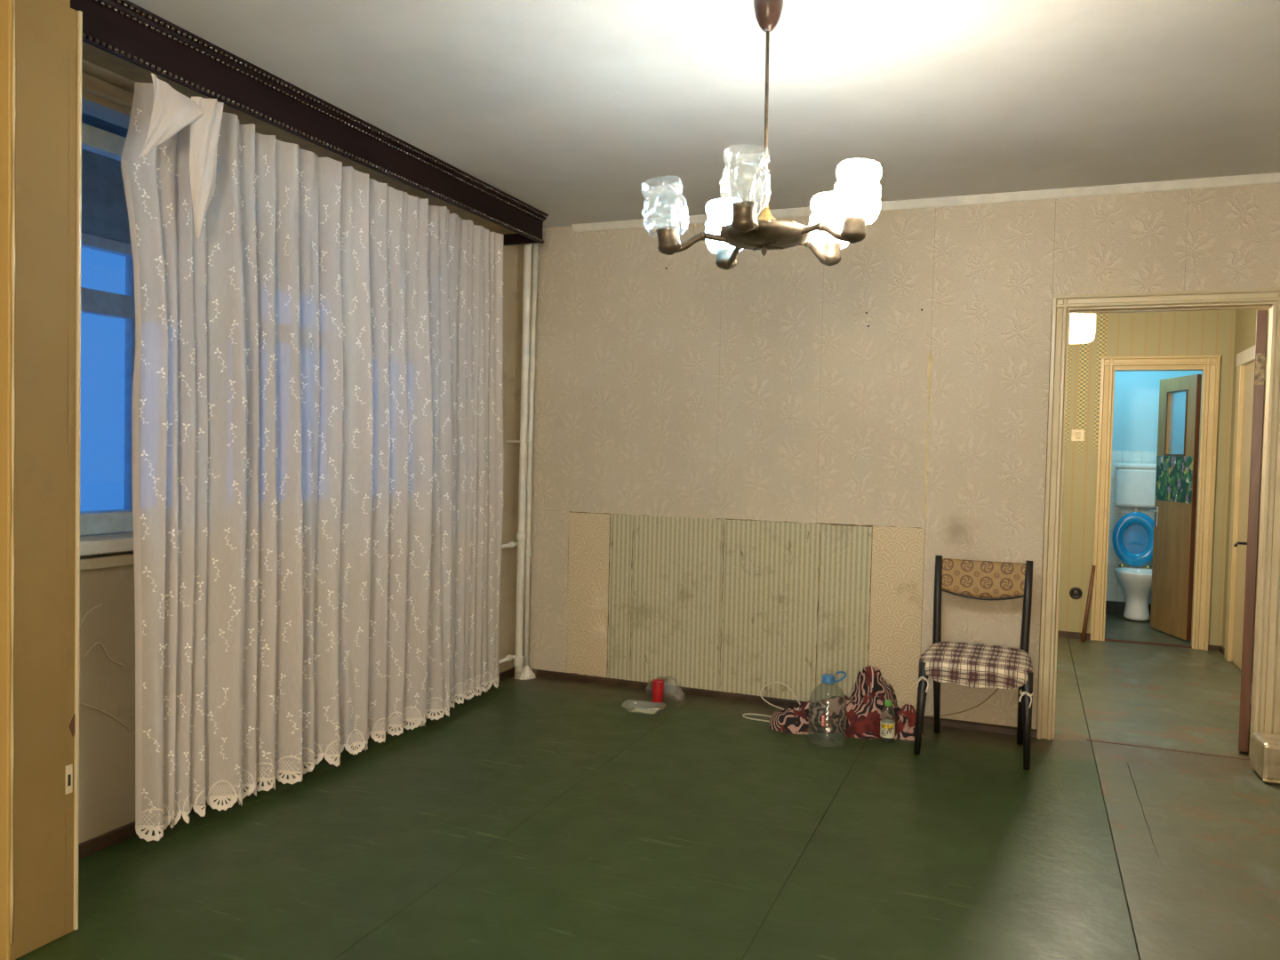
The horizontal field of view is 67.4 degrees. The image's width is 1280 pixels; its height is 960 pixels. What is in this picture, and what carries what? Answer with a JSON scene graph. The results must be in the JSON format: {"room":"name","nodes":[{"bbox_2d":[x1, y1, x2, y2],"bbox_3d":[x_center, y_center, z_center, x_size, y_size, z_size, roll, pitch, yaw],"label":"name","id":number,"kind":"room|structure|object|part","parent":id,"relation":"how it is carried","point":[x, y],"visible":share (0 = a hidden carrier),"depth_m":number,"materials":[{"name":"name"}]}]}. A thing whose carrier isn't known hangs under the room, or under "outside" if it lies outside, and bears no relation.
{"room":"living room","nodes":[
{"label":"living room","id":0,"kind":"room"},
{"bbox_2d":[0,0,70,959],"bbox_3d":[-1.806,-0.088,2.527,0.659,2.550,0.158,2,2,22],"label":"door","id":1,"kind":"structure","parent":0,"point":[35,34],"depth_m":2.39,"materials":[{"name":"paint"}]},
{"bbox_3d":[-1.836,-0.087,2.460,0.652,2.550,0.011,2,2,22],"label":"panel","id":2,"kind":"part","parent":1,"relation":"part of","materials":[{"name":"paint"}]},
{"bbox_2d":[64,8,82,935],"bbox_3d":[-1.486,-0.005,2.497,0.040,2.400,0.035,2,2,22],"label":"trim","id":3,"kind":"structure","parent":1,"relation":"attached to","point":[76,36],"depth_m":2.49,"materials":[{"name":"paint"}]},
{"bbox_3d":[-1.494,0.782,2.510,0.003,0.075,0.020,2,2,22],"label":"strike plate","id":4,"kind":"part","parent":3,"relation":"part of","materials":[{"name":"metal"}]},
{"bbox_2d":[81,112,130,243],"bbox_3d":[-1.744,-0.183,4.745,0.890,2.900,6.500,2,2,22],"label":"wall","id":5,"kind":"structure","parent":0,"point":[104,208],"depth_m":4.12,"materials":[{"name":"paint"}]},
{"bbox_2d":[80,232,135,512],"bbox_3d":[-2.058,-0.446,4.919,0.060,1.240,6.400,2,2,22],"label":"window","id":6,"kind":"structure","parent":5,"relation":"in","point":[98,302],"depth_m":4.29,"materials":[{"name":"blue glass"}]},
{"bbox_3d":[-2.292,-0.433,4.340,0.050,1.240,0.050,2,2,22],"label":"glazing post","id":7,"kind":"part","parent":6,"relation":"part of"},
{"bbox_2d":[78,58,523,843],"bbox_3d":[-2.157,-0.086,2.197,0.254,2.550,7.263,2,2,22],"label":"wall","id":8,"kind":"structure","parent":0,"point":[107,622],"depth_m":3.11,"materials":[{"name":"paper"}]},
{"bbox_2d":[80,72,133,570],"bbox_3d":[-1.418,-0.519,3.872,0.245,1.547,2.540,2,2,22],"label":"window","id":9,"kind":"structure","parent":8,"relation":"in","point":[106,537],"depth_m":3.08,"materials":[{"name":"beige paint"}]},
{"bbox_3d":[-1.388,0.187,3.876,0.145,0.043,2.540,2,2,22],"label":"sill","id":10,"kind":"part","parent":9,"relation":"part of","materials":[{"name":"white paint"}]},
{"bbox_3d":[-1.377,-1.254,3.839,0.035,0.045,2.420,2,2,22],"label":"head rail","id":11,"kind":"part","parent":9,"relation":"part of","materials":[{"name":"beige paint"}]},
{"bbox_2d":[78,666,514,859],"bbox_3d":[-1.286,1.129,4.116,0.018,0.040,3.063,2,2,22],"label":"baseboard","id":12,"kind":"structure","parent":8,"relation":"attached to","point":[97,844],"depth_m":3.09,"materials":[{"name":"brown wood"}]},
{"bbox_2d":[70,0,548,245],"bbox_3d":[-1.147,-1.313,3.873,0.290,0.157,2.818,2,2,22],"label":"rail","id":13,"kind":"object","parent":8,"relation":"attached to","point":[122,37],"visible":0.97,"depth_m":3.36,"materials":[{"name":"brown wood"}]},
{"bbox_2d":[120,73,503,841],"bbox_3d":[-1.099,-0.064,3.928,0.158,2.359,2.332,2,2,22],"label":"lace curtain","id":14,"kind":"object","parent":13,"relation":"hanging from","point":[317,441],"visible":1,"depth_m":3.51,"materials":[{"name":"fabric"}]},
{"bbox_2d":[498,243,531,679],"bbox_3d":[-0.720,-0.139,5.237,0.145,2.561,0.370,2,2,22],"label":"pipe","id":15,"kind":"object","parent":8,"relation":"attached to","point":[521,535],"visible":0.98,"depth_m":5.32,"materials":[{"name":"white metal"}]},
{"bbox_2d":[16,613,1279,959],"bbox_3d":[0.800,1.280,3.373,4.950,0.122,11.800,2,2,22],"label":"floor","id":16,"kind":"structure","parent":0,"point":[541,818],"depth_m":3.22,"materials":[{"name":"green laminate"}]},
{"bbox_2d":[519,243,538,679],"bbox_3d":[-0.620,-0.148,5.403,0.103,2.549,0.099,2,2,22],"label":"pipe","id":17,"kind":"object","parent":16,"relation":"on","point":[527,672],"visible":0.82,"depth_m":5.38,"materials":[{"name":"white metal"}]},
{"bbox_2d":[623,699,665,714],"bbox_3d":[0.020,1.138,4.798,0.216,0.035,0.144,2,2,15],"label":"food tray","id":18,"kind":"object","parent":16,"relation":"on","point":[650,711],"visible":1,"depth_m":4.79,"materials":[{"name":"clear plastic"}]},
{"bbox_2d":[652,679,663,703],"bbox_3d":[0.093,1.097,4.983,0.061,0.114,0.061,2,2,22],"label":"cup","id":19,"kind":"object","parent":16,"relation":"on","point":[658,684],"visible":1,"depth_m":4.96,"materials":[{"name":"plastic"}]},
{"bbox_2d":[742,681,800,721],"bbox_3d":[0.683,1.101,4.750,0.311,0.151,0.233,2,2,31],"label":"power cord","id":20,"kind":"object","parent":16,"relation":"on","point":[772,682],"visible":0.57,"depth_m":4.79,"materials":[{"name":"plastic"}]},
{"bbox_2d":[808,671,847,747],"bbox_3d":[0.849,1.026,4.342,0.169,0.332,0.170,2,2,22],"label":"water bottle","id":21,"kind":"object","parent":16,"relation":"on","point":[827,678],"visible":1,"depth_m":4.32,"materials":[{"name":"clear plastic"}]},
{"bbox_2d":[821,714,824,726],"bbox_3d":[0.813,1.070,4.266,0.014,0.050,0.001,2,2,22],"label":"print","id":22,"kind":"object","parent":21,"relation":"attached to","point":[822,716],"depth_m":4.27},
{"bbox_3d":[0.904,0.889,4.328,0.054,0.055,0.018,1,2,4],"label":"carry handle","id":23,"kind":"part","parent":21,"relation":"part of","materials":[{"name":"blue plastic"}]},
{"bbox_2d":[768,665,924,740],"bbox_3d":[0.980,1.035,4.568,0.727,0.303,0.301,1,2,2],"label":"bags","id":24,"kind":"object","parent":16,"relation":"on","point":[866,703],"visible":0.91,"depth_m":4.50},
{"bbox_2d":[840,665,873,696],"bbox_3d":[1.061,0.972,4.609,0.072,0.174,0.185,0,2,-41],"label":"power cord","id":25,"kind":"object","parent":24,"relation":"on","point":[870,666],"visible":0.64,"depth_m":4.53,"materials":[{"name":"white plastic"}]},
{"bbox_2d":[880,699,895,743],"bbox_3d":[1.134,1.103,4.392,0.066,0.188,0.068,2,2,22],"label":"drink bottle","id":26,"kind":"object","parent":16,"relation":"on","point":[887,727],"visible":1,"depth_m":4.37,"materials":[{"name":"clear plastic"}]},
{"bbox_2d":[881,723,894,728],"bbox_3d":[1.127,1.121,4.368,0.054,0.020,0.014,2,2,15],"label":"print","id":27,"kind":"object","parent":26,"relation":"on","point":[884,725],"depth_m":4.36},
{"bbox_2d":[913,555,1033,769],"bbox_3d":[1.513,0.787,4.308,0.479,0.844,0.464,2,2,22],"label":"dining chair","id":28,"kind":"object","parent":16,"relation":"on","point":[972,665],"visible":1,"depth_m":4.34,"materials":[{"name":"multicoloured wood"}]},
{"bbox_3d":[1.242,1.001,4.222,0.056,0.408,0.065,2,2,22],"label":"leg","id":29,"kind":"part","parent":28,"relation":"part of","materials":[{"name":"black wood"}]},
{"bbox_3d":[1.408,0.777,4.547,0.047,0.842,0.067,2,2,22],"label":"leg","id":30,"kind":"part","parent":28,"relation":"part of","materials":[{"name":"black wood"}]},
{"bbox_3d":[1.505,0.820,4.286,0.470,0.128,0.409,2,2,24],"label":"seat","id":31,"kind":"part","parent":28,"relation":"part of","materials":[{"name":"fabric"}]},
{"bbox_3d":[1.603,0.464,4.486,0.380,0.176,0.051,2,2,24],"label":"backrest","id":32,"kind":"part","parent":28,"relation":"part of","materials":[{"name":"fabric"}]},
{"bbox_3d":[1.762,0.789,4.391,0.039,0.844,0.068,3,2,40],"label":"leg","id":33,"kind":"part","parent":28,"relation":"part of","materials":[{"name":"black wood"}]},
{"bbox_3d":[1.632,1.016,4.063,0.050,0.408,0.068,2,2,22],"label":"leg","id":34,"kind":"part","parent":28,"relation":"part of","materials":[{"name":"black wood"}]},
{"bbox_2d":[1080,565,1095,642],"bbox_3d":[3.235,0.892,6.929,0.149,0.551,0.028,0,2,-39],"label":"wooden stick","id":35,"kind":"object","parent":16,"relation":"on","point":[1088,602],"visible":1,"depth_m":6.92,"materials":[{"name":"brown wood"}]},
{"bbox_2d":[1112,512,1153,621],"bbox_3d":[4.093,0.712,7.885,0.368,0.883,0.463,2,2,22],"label":"toilet","id":36,"kind":"object","parent":16,"relation":"on","point":[1132,538],"visible":0.87,"depth_m":8.02,"materials":[{"name":"white ceramic"}]},
{"bbox_3d":[4.162,0.495,8.052,0.356,0.456,0.020,2,-1,22],"label":"seat","id":37,"kind":"part","parent":36,"relation":"part of","materials":[{"name":"blue plastic"}]},
{"bbox_3d":[4.171,0.494,8.076,0.344,0.440,0.014,2,-1,22],"label":"lid","id":38,"kind":"part","parent":36,"relation":"part of","materials":[{"name":"blue plastic"}]},
{"bbox_2d":[1249,731,1279,783],"bbox_3d":[2.705,1.163,3.982,0.260,0.166,0.203,2,2,19],"label":"metal box","id":39,"kind":"object","parent":16,"relation":"on","point":[1265,748],"visible":1,"depth_m":3.94,"materials":[{"name":"metal"}]},
{"bbox_3d":[2.673,1.236,3.896,0.252,0.012,0.015,2,2,19],"label":"edge trim","id":40,"kind":"part","parent":39,"relation":"part of","materials":[{"name":"metal"}]},
{"bbox_2d":[128,0,1279,227],"bbox_3d":[0.881,-1.388,3.335,4.950,0.120,11.900,2,2,22],"label":"ceiling","id":41,"kind":"structure","parent":0,"point":[570,109],"depth_m":3.26,"materials":[{"name":"white paint"}]},
{"bbox_2d":[640,0,881,270],"bbox_3d":[0.341,-0.964,2.608,0.641,0.705,0.617,2,2,22],"label":"chandelier","id":42,"kind":"object","parent":41,"relation":"hanging from","point":[840,217],"visible":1,"depth_m":2.60,"materials":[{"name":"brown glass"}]},
{"bbox_3d":[0.067,-0.747,2.633,0.127,0.146,0.129,-8,2,0],"label":"lamp shade","id":43,"kind":"part","parent":42,"relation":"part of","materials":[{"name":"clear glass"}]},
{"bbox_3d":[0.160,-0.653,2.636,0.163,0.061,0.026,1,2,0],"label":"arm","id":44,"kind":"part","parent":42,"relation":"part of","materials":[{"name":"gold metal"}]},
{"bbox_3d":[0.256,-0.761,2.881,0.127,0.146,0.129,-4,3,-20],"label":"lamp shade","id":45,"kind":"part","parent":42,"relation":"part of","materials":[{"name":"white glass"}]},
{"bbox_3d":[0.285,-0.666,2.807,0.026,0.061,0.163,1,2,-18],"label":"arm","id":46,"kind":"part","parent":42,"relation":"part of","materials":[{"name":"gold metal"}]},
{"bbox_3d":[0.262,-0.745,2.377,0.129,0.146,0.127,1,6,-5],"label":"lamp shade","id":47,"kind":"part","parent":42,"relation":"part of","materials":[{"name":"clear glass"}]},
{"bbox_3d":[0.347,-0.988,2.634,0.010,0.510,0.028,1,2,-14],"label":"rod","id":48,"kind":"part","parent":42,"relation":"part of","materials":[{"name":"gold metal"}]},
{"bbox_3d":[0.487,-0.659,2.742,0.163,0.061,0.026,0,2,-36],"label":"arm","id":49,"kind":"part","parent":42,"relation":"part of","materials":[{"name":"gold metal"}]},
{"bbox_3d":[0.487,-0.652,2.530,0.163,0.061,0.026,3,2,36],"label":"arm","id":50,"kind":"part","parent":42,"relation":"part of","materials":[{"name":"gold metal"}]},
{"bbox_3d":[0.554,-0.751,2.793,0.129,0.146,0.127,1,-2,-15],"label":"lamp shade","id":51,"kind":"part","parent":42,"relation":"part of","materials":[{"name":"white glass"}]},
{"bbox_3d":[0.561,-0.741,2.479,0.127,0.146,0.129,5,1,-10],"label":"lamp shade","id":52,"kind":"part","parent":42,"relation":"part of","materials":[{"name":"white glass"}]},
{"bbox_2d":[522,183,1279,734],"bbox_3d":[1.362,-0.086,4.753,4.870,2.550,0.131,2,2,22],"label":"wall","id":53,"kind":"structure","parent":0,"point":[754,474],"depth_m":4.88,"materials":[{"name":"brown paper"}]},
{"bbox_2d":[536,669,1037,737],"bbox_3d":[0.639,1.148,5.004,2.645,0.036,0.016,2,2,22],"label":"baseboard","id":54,"kind":"structure","parent":53,"relation":"attached to","point":[740,697],"depth_m":5.07,"materials":[{"name":"brown wood"}]},
{"bbox_2d":[571,172,1279,231],"bbox_3d":[1.569,-1.332,4.565,4.190,0.038,0.032,2,2,22],"label":"trim","id":55,"kind":"structure","parent":53,"relation":"attached to","point":[1275,177],"depth_m":4.49,"materials":[{"name":"white paint"}]},
{"bbox_2d":[925,688,999,716],"bbox_3d":[1.570,1.015,4.622,0.368,0.293,0.011,2,2,21],"label":"cable","id":56,"kind":"object","parent":53,"relation":"attached to","point":[997,688],"visible":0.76,"depth_m":4.62,"materials":[{"name":"plastic"}]},
{"bbox_2d":[1036,288,1279,759],"bbox_3d":[2.536,0.188,4.699,1.039,2.062,0.944,2,2,22],"label":"door frame","id":57,"kind":"structure","parent":53,"relation":"in","point":[1260,695],"depth_m":4.28,"materials":[{"name":"beige paint"}]},
{"bbox_3d":[1.920,0.185,4.457,0.073,2.055,0.032,2,2,22],"label":"casing","id":58,"kind":"part","parent":57,"relation":"part of","materials":[{"name":"beige paint"}]},
{"bbox_3d":[3.058,0.328,4.875,0.067,0.019,0.129,3,2,34],"label":"lever handle","id":59,"kind":"part","parent":57,"relation":"part of","materials":[{"name":"metal"}]},
{"bbox_3d":[2.733,0.214,4.130,0.083,2.055,0.032,2,2,22],"label":"casing","id":60,"kind":"part","parent":57,"relation":"part of","materials":[{"name":"beige paint"}]},
{"bbox_2d":[1068,313,1095,343],"bbox_3d":[2.324,-1.041,5.101,0.194,0.618,0.194,2,2,22],"label":"lamp","id":61,"kind":"object","parent":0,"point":[1082,326],"visible":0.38,"depth_m":5.02,"materials":[{"name":"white glass"}]},
{"bbox_2d":[1057,309,1236,645],"bbox_3d":[3.274,-0.114,7.046,2.700,2.550,0.120,2,2,22],"label":"wall","id":62,"kind":"structure","parent":0,"point":[1203,332],"depth_m":6.91,"materials":[{"name":"paper"}]},
{"bbox_2d":[1069,586,1082,599],"bbox_3d":[3.191,0.827,7.027,0.086,0.086,0.016,2,2,22],"label":"wall socket","id":63,"kind":"object","parent":62,"relation":"attached to","point":[1076,593],"visible":1,"depth_m":7.02,"materials":[{"name":"black plastic"}]},
{"bbox_2d":[1071,429,1084,441],"bbox_3d":[3.194,-0.325,7.000,0.088,0.088,0.016,2,2,22],"label":"light switch","id":64,"kind":"object","parent":62,"relation":"attached to","point":[1076,435],"visible":1,"depth_m":7.00,"materials":[{"name":"beige plastic"}]},
{"bbox_2d":[1057,630,1224,655],"bbox_3d":[2.984,1.135,6.975,2.200,0.045,0.280,2,2,22],"label":"baseboard","id":65,"kind":"structure","parent":62,"relation":"attached to","point":[1060,634],"depth_m":7.02,"materials":[{"name":"brown wood"}]},
{"bbox_2d":[1090,355,1220,650],"bbox_3d":[3.792,0.143,7.172,0.747,2.053,0.799,2,2,22],"label":"door","id":66,"kind":"structure","parent":62,"relation":"in","point":[1185,484],"depth_m":6.95,"materials":[{"name":"yellow paint"}]},
{"bbox_3d":[3.347,0.142,6.940,0.093,2.048,0.032,2,2,22],"label":"casing","id":67,"kind":"part","parent":66,"relation":"part of","materials":[{"name":"yellow paint"}]},
{"bbox_3d":[4.014,0.285,7.463,0.006,0.160,0.035,1,2,3],"label":"handle plate","id":68,"kind":"part","parent":66,"relation":"part of","materials":[{"name":"silver metal"}]},
{"bbox_3d":[3.949,0.164,6.698,0.095,2.048,0.032,2,2,22],"label":"casing","id":69,"kind":"part","parent":66,"relation":"part of","materials":[{"name":"yellow paint"}]},
{"bbox_2d":[1112,370,1201,452],"bbox_3d":[4.376,-0.124,8.176,1.300,2.550,0.120,2,2,22],"label":"wall","id":70,"kind":"structure","parent":0,"point":[1136,394],"depth_m":8.14,"materials":[{"name":"blue paint"}]},
{"bbox_2d":[1105,600,1151,614],"bbox_3d":[4.314,1.102,8.131,1.100,0.100,0.060,2,2,22],"label":"trim","id":71,"kind":"structure","parent":70,"relation":"attached to","point":[1111,606],"depth_m":8.20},
{"bbox_2d":[1114,463,1156,511],"bbox_3d":[4.191,0.257,8.105,0.340,0.785,0.136,2,2,22],"label":"cistern","id":72,"kind":"object","parent":70,"relation":"attached to","point":[1135,484],"visible":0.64,"depth_m":8.05,"materials":[{"name":"white ceramic"}]},
{"bbox_3d":[4.200,-0.116,8.093,0.340,0.040,0.136,2,2,22],"label":"tank lid","id":73,"kind":"part","parent":72,"relation":"part of","materials":[{"name":"white ceramic"}]},
{"bbox_2d":[1105,450,1183,603],"bbox_3d":[4.339,0.406,8.130,1.100,1.292,0.014,2,2,22],"label":"wall tiles","id":74,"kind":"object","parent":70,"relation":"attached to","point":[1115,592],"depth_m":8.22,"materials":[{"name":"tile"}]},
{"bbox_2d":[1221,308,1268,670],"bbox_3d":[3.633,-0.052,5.373,0.120,2.550,2.717,2,2,22],"label":"wall","id":75,"kind":"structure","parent":0,"point":[1245,319],"depth_m":6.57,"materials":[{"name":"paper"}]},
{"bbox_2d":[1224,344,1255,669],"bbox_3d":[3.791,0.189,5.992,0.034,2.035,0.900,2,2,22],"label":"door","id":76,"kind":"structure","parent":75,"relation":"in","point":[1245,359],"depth_m":6.26,"materials":[{"name":"yellow paint"}]},
{"bbox_3d":[3.940,0.184,6.358,0.030,2.030,0.110,2,2,22],"label":"casing","id":77,"kind":"part","parent":76,"relation":"part of","materials":[{"name":"yellow paint"}]}
]}

